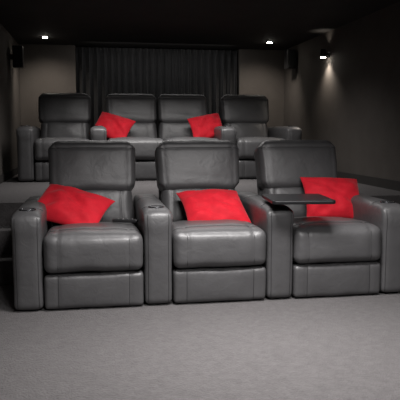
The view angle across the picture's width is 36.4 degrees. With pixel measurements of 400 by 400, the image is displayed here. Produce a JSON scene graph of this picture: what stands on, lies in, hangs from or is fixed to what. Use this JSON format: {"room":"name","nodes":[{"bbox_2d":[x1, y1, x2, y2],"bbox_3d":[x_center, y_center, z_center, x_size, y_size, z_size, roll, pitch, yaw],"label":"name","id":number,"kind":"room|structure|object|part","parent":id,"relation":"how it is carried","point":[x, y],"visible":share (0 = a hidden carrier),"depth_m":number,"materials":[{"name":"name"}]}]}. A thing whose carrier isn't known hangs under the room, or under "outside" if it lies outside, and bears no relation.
{"room":"home theater","nodes":[
{"label":"home theater","id":0,"kind":"room"},
{"bbox_2d":[0,23,20,174],"bbox_3d":[-1.615,-0.414,3.220,0.100,2.255,11.150,-1,7,-10],"label":"wall","id":1,"kind":"structure","parent":0,"point":[10,110],"depth_m":7.17,"materials":[{"name":"beige paint"}]},
{"bbox_2d":[0,167,17,183],"bbox_3d":[-2.128,-0.233,6.548,0.012,0.090,3.900,-1,7,-10],"label":"baseboard","id":2,"kind":"structure","parent":1,"relation":"attached to","point":[9,174],"depth_m":6.98,"materials":[{"name":"paint"}]},
{"bbox_2d":[9,45,23,68],"bbox_3d":[-2.226,-1.734,7.378,0.160,0.260,0.148,-1,7,-10],"label":"wall speaker","id":3,"kind":"object","parent":1,"relation":"attached to","point":[17,55],"visible":1,"depth_m":7.31,"materials":[{"name":"black plastic"}]},
{"bbox_2d":[12,46,22,66],"bbox_3d":[-2.194,-1.727,7.312,0.110,0.244,0.008,-1,7,-10],"label":"grille","id":4,"kind":"object","parent":3,"relation":"attached to","point":[17,51],"depth_m":7.31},
{"bbox_2d":[18,44,76,128],"bbox_3d":[-2.113,-1.020,8.555,0.755,2.255,0.200,-1,7,-10],"label":"wall panel","id":5,"kind":"object","parent":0,"point":[47,68],"visible":0.36,"depth_m":8.38,"materials":[{"name":"beige paint"}]},
{"bbox_2d":[0,285,399,399],"bbox_3d":[0.289,0.718,3.682,3.965,0.100,11.150,-1,7,-10],"label":"floor","id":6,"kind":"structure","parent":0,"point":[335,347],"depth_m":3.02,"materials":[{"name":"grey carpet"}]},
{"bbox_2d":[0,226,13,284],"bbox_3d":[-1.518,0.402,4.479,0.483,0.350,0.500,-1,7,-10],"label":"carpeted steps","id":7,"kind":"structure","parent":6,"relation":"on","point":[6,256],"depth_m":4.39,"materials":[{"name":"grey carpet"}]},
{"bbox_2d":[11,140,171,309],"bbox_3d":[-0.726,0.106,4.144,0.964,1.009,1.094,-1,7,-10],"label":"recliner chair","id":8,"kind":"object","parent":6,"relation":"on","point":[105,263],"visible":0.87,"depth_m":3.71,"materials":[{"name":"grey leather"}]},
{"bbox_2d":[19,208,35,210],"bbox_3d":[-1.044,0.058,3.688,0.099,0.010,0.099,-1,7,-10],"label":"cup holder","id":9,"kind":"object","parent":8,"relation":"on","point":[22,209],"depth_m":3.67,"materials":[{"name":"silver"}]},
{"bbox_3d":[-1.079,0.324,3.919,0.161,0.586,0.668,-1,7,-10],"label":"stitching arm","id":10,"kind":"part","parent":8,"relation":"part of","materials":[{"name":"black leather"}]},
{"bbox_3d":[-1.108,0.310,4.086,0.183,0.602,1.015,-1,7,-10],"label":"arm","id":11,"kind":"part","parent":8,"relation":"part of","materials":[{"name":"grey leather"}]},
{"bbox_2d":[38,184,114,224],"bbox_3d":[-0.872,0.060,4.111,0.522,0.309,0.318,1,7,10],"label":"throw pillow","id":12,"kind":"object","parent":8,"relation":"on","point":[65,205],"visible":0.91,"depth_m":4.04,"materials":[{"name":"red fabric"}]},
{"bbox_2d":[48,140,135,190],"bbox_3d":[-0.789,-0.232,4.466,0.630,0.412,0.284,-1,7,-10],"label":"cushion","id":13,"kind":"object","parent":8,"relation":"on","point":[85,165],"depth_m":4.37,"materials":[{"name":"grey leather"}]},
{"bbox_2d":[43,222,142,272],"bbox_3d":[-0.696,0.287,3.989,0.601,0.283,0.740,-1,7,-10],"label":"seat cushion","id":14,"kind":"object","parent":8,"relation":"on","point":[101,247],"depth_m":3.65,"materials":[{"name":"grey leather"}]},
{"bbox_2d":[52,190,133,225],"bbox_3d":[-0.776,0.063,4.423,0.588,0.327,0.240,-1,7,-10],"label":"lumbar cushion","id":15,"kind":"object","parent":8,"relation":"on","point":[122,207],"depth_m":4.37,"materials":[{"name":"grey leather"}]},
{"bbox_3d":[-0.646,0.547,3.728,0.597,0.215,0.111,-1,7,-10],"label":"footrest panel","id":16,"kind":"part","parent":8,"relation":"part of","materials":[{"name":"grey leather"}]},
{"bbox_2d":[112,218,137,222],"bbox_3d":[-0.492,0.134,4.015,0.170,0.024,0.050,1,7,8],"label":"remote control","id":17,"kind":"object","parent":8,"relation":"on","point":[123,220],"visible":1,"depth_m":4.00,"materials":[{"name":"black plastic"}]},
{"bbox_3d":[-0.340,0.296,4.218,0.184,0.601,1.015,-1,7,-10],"label":"arm","id":18,"kind":"part","parent":8,"relation":"part of","materials":[{"name":"grey leather"}]},
{"bbox_3d":[-0.310,0.308,4.052,0.161,0.585,0.668,-1,7,-10],"label":"stitching arm","id":19,"kind":"part","parent":8,"relation":"part of","materials":[{"name":"black leather"}]},
{"bbox_2d":[148,205,163,207],"bbox_3d":[-0.276,0.043,3.821,0.099,0.010,0.099,-1,7,-10],"label":"cup holder","id":20,"kind":"object","parent":8,"relation":"on","point":[152,206],"depth_m":3.83,"materials":[{"name":"silver"}]},
{"bbox_2d":[0,174,399,225],"bbox_3d":[-0.280,0.037,6.902,3.761,0.527,3.900,-1,7,-10],"label":"platform","id":21,"kind":"object","parent":6,"relation":"on","point":[14,192],"visible":0.2,"depth_m":5.58,"materials":[{"name":"grey carpet"}]},
{"bbox_2d":[16,93,90,180],"bbox_3d":[-1.663,-0.755,7.058,0.804,1.010,1.098,-1,7,-10],"label":"recliner chair","id":22,"kind":"object","parent":21,"relation":"on","point":[62,116],"visible":0.82,"depth_m":7.24,"materials":[{"name":"grey leather"}]},
{"bbox_3d":[-1.960,-0.552,7.013,0.185,0.602,1.014,-1,7,-10],"label":"arm","id":23,"kind":"part","parent":22,"relation":"part of","materials":[{"name":"grey leather"}]},
{"bbox_3d":[-1.498,-0.316,6.655,0.596,0.216,0.109,-1,7,-10],"label":"footrest panel","id":24,"kind":"part","parent":22,"relation":"part of","materials":[{"name":"grey leather"}]},
{"bbox_2d":[34,137,88,160],"bbox_3d":[-1.548,-0.576,6.916,0.600,0.285,0.737,-1,7,-10],"label":"seat cushion","id":25,"kind":"object","parent":22,"relation":"on","point":[41,145],"depth_m":6.54,"materials":[{"name":"grey leather"}]},
{"bbox_2d":[38,93,90,123],"bbox_3d":[-1.641,-1.094,7.393,0.631,0.414,0.281,-1,7,-10],"label":"cushion","id":26,"kind":"object","parent":22,"relation":"on","point":[53,108],"depth_m":7.29,"materials":[{"name":"grey leather"}]},
{"bbox_2d":[40,123,89,139],"bbox_3d":[-1.627,-0.799,7.350,0.586,0.326,0.243,-1,7,-10],"label":"lumbar cushion","id":27,"kind":"object","parent":22,"relation":"on","point":[80,130],"depth_m":7.26,"materials":[{"name":"grey leather"}]},
{"bbox_2d":[90,93,235,179],"bbox_3d":[-0.475,-0.779,7.262,1.644,1.010,1.092,-1,7,-10],"label":"loveseat","id":28,"kind":"object","parent":21,"relation":"on","point":[173,111],"visible":0.48,"depth_m":7.43,"materials":[{"name":"grey leather"}]},
{"bbox_3d":[-1.192,-0.567,7.146,0.183,0.602,1.014,-1,7,-10],"label":"arm","id":29,"kind":"part","parent":28,"relation":"part of","materials":[{"name":"grey leather"}]},
{"bbox_2d":[95,112,135,137],"bbox_3d":[-1.029,-0.852,7.171,0.498,0.386,0.257,1,7,11],"label":"throw pillow","id":30,"kind":"object","parent":28,"relation":"on","point":[117,126],"visible":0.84,"depth_m":7.12,"materials":[{"name":"red fabric"}]},
{"bbox_2d":[105,93,156,122],"bbox_3d":[-0.852,-1.110,7.530,0.633,0.414,0.282,-1,7,-10],"label":"cushion","id":31,"kind":"object","parent":28,"relation":"on","point":[140,108],"depth_m":7.43,"materials":[{"name":"grey leather"}]},
{"bbox_2d":[106,122,156,139],"bbox_3d":[-0.840,-0.815,7.486,0.630,0.328,0.238,-1,7,-10],"label":"lumbar cushion","id":32,"kind":"object","parent":28,"relation":"on","point":[139,129],"depth_m":7.42,"materials":[{"name":"grey leather"}]},
{"bbox_2d":[108,137,163,159],"bbox_3d":[-0.761,-0.590,7.053,0.640,0.284,0.737,-1,7,-10],"label":"seat cushion","id":33,"kind":"object","parent":28,"relation":"on","point":[145,147],"depth_m":6.72,"materials":[{"name":"grey leather"}]},
{"bbox_3d":[-0.709,-0.331,6.792,0.636,0.217,0.110,-1,7,-10],"label":"footrest panel","id":34,"kind":"part","parent":28,"relation":"part of","materials":[{"name":"grey leather"}]},
{"bbox_2d":[158,122,192,139],"bbox_3d":[-0.209,-0.828,7.597,0.626,0.326,0.239,-1,7,-10],"label":"lumbar cushion","id":35,"kind":"object","parent":28,"relation":"on","point":[166,129],"depth_m":7.49,"materials":[{"name":"grey leather"}]},
{"bbox_2d":[157,94,206,123],"bbox_3d":[-0.223,-1.122,7.639,0.632,0.412,0.285,-1,7,-10],"label":"cushion","id":36,"kind":"object","parent":28,"relation":"on","point":[171,108],"depth_m":7.53,"materials":[{"name":"grey leather"}]},
{"bbox_2d":[164,137,218,140],"bbox_3d":[-0.131,-0.604,7.162,0.641,0.285,0.738,-1,7,-10],"label":"seat cushion","id":37,"kind":"object","parent":28,"relation":"on","point":[165,138],"depth_m":6.86,"materials":[{"name":"grey leather"}]},
{"bbox_2d":[187,113,221,137],"bbox_3d":[0.085,-0.871,7.364,0.454,0.374,0.252,-3,7,-28],"label":"throw pillow","id":38,"kind":"object","parent":28,"relation":"on","point":[201,126],"visible":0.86,"depth_m":7.30,"materials":[{"name":"red fabric"}]},
{"bbox_3d":[0.246,-0.595,7.393,0.184,0.602,1.015,-1,7,-10],"label":"arm","id":39,"kind":"part","parent":28,"relation":"part of","materials":[{"name":"grey leather"}]},
{"bbox_2d":[219,95,301,178],"bbox_3d":[0.712,-0.802,7.469,0.805,1.010,1.098,-1,7,-10],"label":"recliner chair","id":40,"kind":"object","parent":21,"relation":"on","point":[248,114],"visible":0.56,"depth_m":7.63,"materials":[{"name":"grey leather"}]},
{"bbox_2d":[219,95,268,124],"bbox_3d":[0.566,-1.138,7.775,0.632,0.412,0.283,-1,7,-10],"label":"cushion","id":41,"kind":"object","parent":40,"relation":"on","point":[233,109],"depth_m":7.67,"materials":[{"name":"grey leather"}]},
{"bbox_2d":[223,123,268,137],"bbox_3d":[0.578,-0.841,7.732,0.587,0.328,0.240,-1,7,-10],"label":"lumbar cushion","id":42,"kind":"object","parent":40,"relation":"on","point":[242,129],"depth_m":7.65,"materials":[{"name":"grey leather"}]},
{"bbox_3d":[0.708,-0.359,7.036,0.597,0.216,0.111,-1,7,-10],"label":"footrest panel","id":43,"kind":"part","parent":40,"relation":"part of","materials":[{"name":"grey leather"}]},
{"bbox_2d":[236,137,284,158],"bbox_3d":[0.658,-0.618,7.298,0.601,0.284,0.736,-1,7,-10],"label":"seat cushion","id":44,"kind":"object","parent":40,"relation":"on","point":[247,146],"depth_m":6.92,"materials":[{"name":"grey leather"}]},
{"bbox_3d":[1.014,-0.610,7.526,0.184,0.602,1.015,-1,7,-10],"label":"arm","id":45,"kind":"part","parent":40,"relation":"part of","materials":[{"name":"grey leather"}]},
{"bbox_2d":[155,140,293,302],"bbox_3d":[0.126,0.089,4.292,0.798,1.009,1.094,-1,7,-10],"label":"recliner chair","id":46,"kind":"object","parent":6,"relation":"on","point":[214,260],"visible":0.83,"depth_m":3.86,"materials":[{"name":"grey leather"}]},
{"bbox_2d":[155,140,238,191],"bbox_3d":[-0.018,-0.247,4.600,0.632,0.412,0.283,-1,7,-10],"label":"cushion","id":47,"kind":"object","parent":46,"relation":"on","point":[181,165],"depth_m":4.50,"materials":[{"name":"grey leather"}]},
{"bbox_2d":[159,142,235,148],"bbox_3d":[-0.006,-0.260,4.522,0.595,0.335,0.111,-1,7,-10],"label":"cushion","id":48,"kind":"object","parent":46,"relation":"on","point":[163,145],"depth_m":4.53,"materials":[{"name":"grey leather"}]},
{"bbox_2d":[160,189,234,220],"bbox_3d":[-0.008,0.048,4.557,0.585,0.329,0.239,-1,7,-10],"label":"lumbar cushion","id":49,"kind":"object","parent":46,"relation":"on","point":[169,197],"depth_m":4.44,"materials":[{"name":"grey leather"}]},
{"bbox_2d":[176,189,250,222],"bbox_3d":[0.095,0.049,4.278,0.493,0.235,0.317,-1,7,-10],"label":"throw pillow","id":50,"kind":"object","parent":46,"relation":"on","point":[208,204],"visible":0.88,"depth_m":4.20,"materials":[{"name":"red fabric"}]},
{"bbox_2d":[172,219,265,267],"bbox_3d":[0.072,0.271,4.122,0.601,0.284,0.737,-1,7,-10],"label":"seat cushion","id":51,"kind":"object","parent":46,"relation":"on","point":[215,243],"depth_m":3.78,"materials":[{"name":"grey leather"}]},
{"bbox_3d":[0.122,0.532,3.862,0.596,0.215,0.110,-1,7,-10],"label":"footrest panel","id":52,"kind":"part","parent":46,"relation":"part of","materials":[{"name":"grey leather"}]},
{"bbox_3d":[0.429,0.281,4.351,0.183,0.602,1.013,-1,7,-10],"label":"arm","id":53,"kind":"part","parent":46,"relation":"part of","materials":[{"name":"grey leather"}]},
{"bbox_3d":[0.458,0.293,4.185,0.161,0.586,0.667,-1,7,-10],"label":"stitching arm","id":54,"kind":"part","parent":46,"relation":"part of","materials":[{"name":"black leather"}]},
{"bbox_2d":[262,194,335,204],"bbox_3d":[0.631,0.003,3.944,0.400,0.045,0.420,0,6,-4],"label":"tray table","id":55,"kind":"object","parent":46,"relation":"on","point":[276,199],"visible":1,"depth_m":3.80,"materials":[{"name":"black plastic"}]},
{"bbox_2d":[254,140,399,296],"bbox_3d":[0.894,0.073,4.425,0.802,1.010,1.095,-1,7,-10],"label":"recliner chair","id":56,"kind":"object","parent":6,"relation":"on","point":[359,254],"visible":0.81,"depth_m":3.99,"materials":[{"name":"grey leather"}]},
{"bbox_2d":[261,187,306,216],"bbox_3d":[0.761,0.034,4.690,0.588,0.328,0.240,-1,7,-10],"label":"lumbar cushion","id":57,"kind":"object","parent":56,"relation":"on","point":[299,210],"depth_m":4.59,"materials":[{"name":"grey leather"}]},
{"bbox_2d":[254,140,337,189],"bbox_3d":[0.750,-0.263,4.731,0.634,0.414,0.282,-1,7,-10],"label":"cushion","id":58,"kind":"object","parent":56,"relation":"on","point":[279,164],"depth_m":4.63,"materials":[{"name":"grey leather"}]},
{"bbox_2d":[300,177,358,217],"bbox_3d":[0.984,-0.008,4.500,0.469,0.312,0.258,-1,7,-10],"label":"throw pillow","id":59,"kind":"object","parent":56,"relation":"on","point":[341,190],"visible":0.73,"depth_m":4.45,"materials":[{"name":"red fabric"}]},
{"bbox_3d":[0.892,0.516,3.994,0.598,0.216,0.110,-1,7,-10],"label":"footrest panel","id":60,"kind":"part","parent":56,"relation":"part of","materials":[{"name":"grey leather"}]},
{"bbox_2d":[292,216,380,262],"bbox_3d":[0.841,0.258,4.255,0.602,0.285,0.737,-1,7,-10],"label":"seat cushion","id":61,"kind":"object","parent":56,"relation":"on","point":[316,239],"depth_m":3.92,"materials":[{"name":"grey leather"}]},
{"bbox_3d":[1.197,0.265,4.484,0.183,0.603,1.014,-1,7,-10],"label":"arm","id":62,"kind":"part","parent":56,"relation":"part of","materials":[{"name":"grey leather"}]},
{"bbox_3d":[1.226,0.279,4.317,0.162,0.587,0.667,-1,7,-10],"label":"stitching arm","id":63,"kind":"part","parent":56,"relation":"part of","materials":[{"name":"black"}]},
{"bbox_2d":[0,0,399,50],"bbox_3d":[0.289,-1.622,3.416,3.965,0.100,11.150,-1,7,-10],"label":"ceiling","id":64,"kind":"structure","parent":0,"point":[233,25],"depth_m":6.58,"materials":[{"name":"paint"}]},
{"bbox_2d":[76,47,236,139],"bbox_3d":[-0.594,-1.309,8.778,2.315,1.706,0.130,-1,7,-10],"label":"pleated curtain","id":65,"kind":"object","parent":64,"relation":"hanging from","point":[100,72],"visible":0.44,"depth_m":8.71,"materials":[{"name":"black fabric"}]},
{"bbox_2d":[237,49,283,126],"bbox_3d":[0.889,-1.079,9.073,0.680,2.255,0.200,-1,7,-10],"label":"wall panel","id":66,"kind":"object","parent":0,"point":[259,72],"visible":0.21,"depth_m":8.90,"materials":[{"name":"beige paint"}]},
{"bbox_2d":[284,2,399,180],"bbox_3d":[2.193,-0.489,3.878,0.100,2.255,11.150,-1,7,-10],"label":"wall","id":67,"kind":"structure","parent":0,"point":[349,99],"depth_m":6.56,"materials":[{"name":"beige paint"}]},
{"bbox_2d":[284,49,296,68],"bbox_3d":[1.257,-1.937,8.372,0.160,0.260,0.148,-1,7,-10],"label":"wall speaker","id":68,"kind":"object","parent":67,"relation":"attached to","point":[290,58],"visible":1,"depth_m":8.30,"materials":[{"name":"black plastic"}]},
{"bbox_2d":[288,49,295,67],"bbox_3d":[1.250,-1.929,8.300,0.110,0.244,0.008,-1,7,-10],"label":"grille","id":69,"kind":"object","parent":68,"relation":"attached to","point":[291,52],"depth_m":8.30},
{"bbox_2d":[320,49,329,57],"bbox_3d":[1.483,-1.742,7.232,0.111,0.106,0.072,-1,7,-10],"label":"wall sconce","id":70,"kind":"object","parent":67,"relation":"attached to","point":[323,53],"visible":1,"depth_m":7.21,"materials":[{"name":"black plastic"}]},
{"bbox_2d":[337,171,399,190],"bbox_3d":[1.569,-0.305,7.186,0.012,0.090,3.900,-1,7,-10],"label":"baseboard","id":71,"kind":"structure","parent":67,"relation":"attached to","point":[362,179],"depth_m":6.15,"materials":[{"name":"paint"}]}
]}

